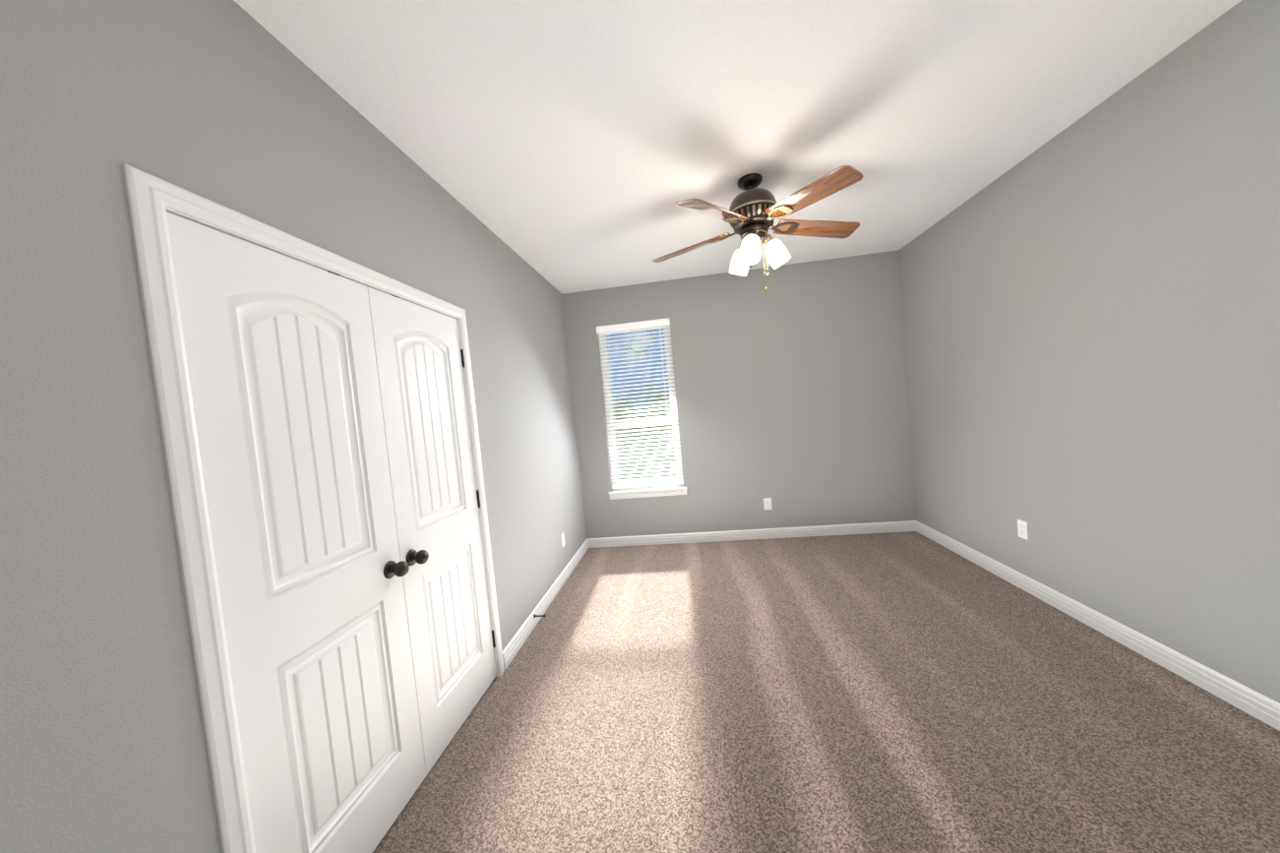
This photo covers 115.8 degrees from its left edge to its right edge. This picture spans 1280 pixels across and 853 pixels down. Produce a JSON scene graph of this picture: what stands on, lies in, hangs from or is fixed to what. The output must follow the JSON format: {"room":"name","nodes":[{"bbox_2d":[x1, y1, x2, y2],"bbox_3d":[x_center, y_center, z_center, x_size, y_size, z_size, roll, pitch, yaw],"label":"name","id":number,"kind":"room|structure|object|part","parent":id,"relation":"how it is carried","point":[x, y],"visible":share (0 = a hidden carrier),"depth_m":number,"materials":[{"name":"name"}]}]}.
{"room":"empty bedroom","nodes":[
{"label":"empty bedroom","id":0,"kind":"room"},
{"bbox_2d":[0,0,586,852],"bbox_3d":[-1.030,0.086,2.087,0.150,2.740,4.810,-5,2,7],"label":"wall","id":1,"kind":"structure","parent":0,"point":[232,104],"depth_m":0.88,"materials":[{"name":"grey paint"}]},
{"bbox_2d":[166,211,426,852],"bbox_3d":[-1.002,0.464,1.317,0.105,2.023,0.622,-5,2,7],"label":"closet door","id":2,"kind":"structure","parent":1,"relation":"in","point":[312,570],"depth_m":1.24,"materials":[{"name":"white wood"}]},
{"bbox_2d":[121,163,504,852],"bbox_3d":[-1.028,0.426,1.634,0.132,2.101,1.384,-5,2,7],"label":"door frame","id":3,"kind":"structure","parent":1,"relation":"attached to","point":[152,201],"depth_m":0.97,"materials":[{"name":"white wood"}]},
{"bbox_2d":[366,286,496,775],"bbox_3d":[-0.930,0.430,1.943,0.105,2.023,0.633,-5,2,7],"label":"closet door","id":4,"kind":"structure","parent":1,"relation":"in","point":[419,358],"depth_m":1.87,"materials":[{"name":"white wood"}]},
{"bbox_2d":[502,538,589,669],"bbox_3d":[-0.687,1.325,3.346,0.015,0.102,1.988,-5,2,7],"label":"baseboard","id":5,"kind":"structure","parent":1,"relation":"attached to","point":[510,651],"depth_m":2.94,"materials":[{"name":"white wood"}]},
{"bbox_2d":[533,613,546,617],"bbox_3d":[-0.702,1.330,2.817,0.082,0.028,0.028,-5,2,7],"label":"door stop","id":6,"kind":"object","parent":5,"relation":"attached to","point":[534,615],"visible":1,"depth_m":2.81,"materials":[{"name":"grey metal"}]},
{"bbox_2d":[560,532,565,547],"bbox_3d":[-0.687,1.018,3.601,0.008,0.121,0.075,-5,2,7],"label":"outlet","id":7,"kind":"object","parent":1,"relation":"attached to","point":[563,539],"visible":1,"depth_m":3.59,"materials":[{"name":"white plastic"}]},
{"bbox_2d":[233,0,1241,294],"bbox_3d":[0.569,-1.479,1.819,3.649,0.100,4.810,-5,2,7],"label":"ceiling","id":8,"kind":"structure","parent":0,"point":[568,146],"depth_m":1.73,"materials":[{"name":"paint"}]},
{"bbox_2d":[651,165,863,292],"bbox_3d":[0.696,-1.125,2.432,1.280,0.680,1.242,-5,2,7],"label":"ceiling fan","id":9,"kind":"object","parent":8,"relation":"hanging from","point":[752,213],"visible":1,"depth_m":2.30,"materials":[{"name":"brown wood"}]},
{"bbox_3d":[0.343,-1.141,2.570,0.562,0.017,0.150,-9,13,28],"label":"blade","id":10,"kind":"part","parent":9,"relation":"part of","materials":[{"name":"brown wood"}]},
{"bbox_3d":[0.407,-1.128,2.128,0.150,0.017,0.562,15,20,43],"label":"blade","id":11,"kind":"part","parent":9,"relation":"part of","materials":[{"name":"brown wood"}]},
{"bbox_3d":[0.718,-1.023,2.385,0.352,0.168,0.369,-5,2,7],"label":"lamp shade","id":12,"kind":"part","parent":9,"relation":"part of","materials":[{"name":"white glass"}]},
{"bbox_3d":[0.846,-1.165,2.050,0.150,0.017,0.562,8,1,-27],"label":"blade","id":13,"kind":"part","parent":9,"relation":"part of","materials":[{"name":"brown wood"}]},
{"bbox_3d":[1.053,-1.201,2.444,0.562,0.017,0.150,-1,-11,-8],"label":"blade","id":14,"kind":"part","parent":9,"relation":"part of","materials":[{"name":"brown wood"}]},
{"bbox_2d":[562,249,915,538],"bbox_3d":[0.967,-0.191,4.191,3.349,2.740,0.150,-5,2,7],"label":"wall","id":15,"kind":"structure","parent":0,"point":[791,393],"depth_m":4.07,"materials":[{"name":"grey paint"}]},
{"bbox_2d":[598,319,683,489],"bbox_3d":[0.013,-0.219,4.347,0.779,1.768,0.055,-5,2,7],"label":"window","id":16,"kind":"structure","parent":15,"relation":"in","point":[665,352],"depth_m":4.34,"materials":[{"name":"glass"}]},
{"bbox_2d":[596,317,683,488],"bbox_3d":[0.002,-0.224,4.265,0.775,1.742,0.070,-5,2,7],"label":"window blinds","id":17,"kind":"object","parent":16,"relation":"attached to","point":[659,323],"visible":0.96,"depth_m":4.27,"materials":[{"name":"white plastic"}]},
{"bbox_2d":[608,485,687,499],"bbox_3d":[0.088,0.708,4.299,0.839,0.086,0.121,-5,2,7],"label":"window sill","id":18,"kind":"structure","parent":15,"relation":"attached to","point":[663,491],"depth_m":4.26,"materials":[{"name":"white wood"}]},
{"bbox_2d":[589,520,915,548],"bbox_3d":[1.069,1.126,4.167,3.330,0.102,0.015,-5,2,7],"label":"baseboard","id":19,"kind":"structure","parent":15,"relation":"attached to","point":[907,525],"depth_m":4.15,"materials":[{"name":"white wood"}]},
{"bbox_2d":[763,497,772,509],"bbox_3d":[1.313,0.797,4.125,0.075,0.121,0.008,-5,2,7],"label":"outlet","id":20,"kind":"object","parent":15,"relation":"attached to","point":[767,503],"visible":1,"depth_m":4.12,"materials":[{"name":"white plastic"}]},
{"bbox_2d":[372,531,1279,852],"bbox_3d":[0.832,1.346,1.941,3.649,0.100,4.810,-5,2,7],"label":"floor","id":21,"kind":"structure","parent":0,"point":[896,693],"depth_m":1.73,"materials":[{"name":"carpet"}]},
{"bbox_2d":[899,0,1279,703],"bbox_3d":[2.431,-0.218,1.672,0.150,2.740,4.810,-5,2,7],"label":"wall","id":22,"kind":"structure","parent":0,"point":[1092,321],"depth_m":1.93,"materials":[{"name":"grey paint"}]},
{"bbox_2d":[1017,519,1028,540],"bbox_3d":[2.552,0.687,2.680,0.008,0.121,0.075,-5,2,7],"label":"outlet","id":23,"kind":"object","parent":22,"relation":"attached to","point":[1022,528],"visible":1,"depth_m":2.67,"materials":[{"name":"white plastic"}]},
{"bbox_2d":[915,520,1279,731],"bbox_3d":[2.471,1.101,1.739,0.015,0.102,4.510,-5,2,7],"label":"baseboard","id":24,"kind":"structure","parent":22,"relation":"attached to","point":[1257,705],"depth_m":2.02,"materials":[{"name":"white wood"}]},
{"label":"outside","id":25,"kind":"structure","parent":0,"visible":0},
{"bbox_2d":[606,328,675,488],"bbox_3d":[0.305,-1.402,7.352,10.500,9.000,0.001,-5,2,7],"label":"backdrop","id":26,"kind":"structure","parent":25,"point":[635,355],"depth_m":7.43,"materials":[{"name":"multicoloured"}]}
]}

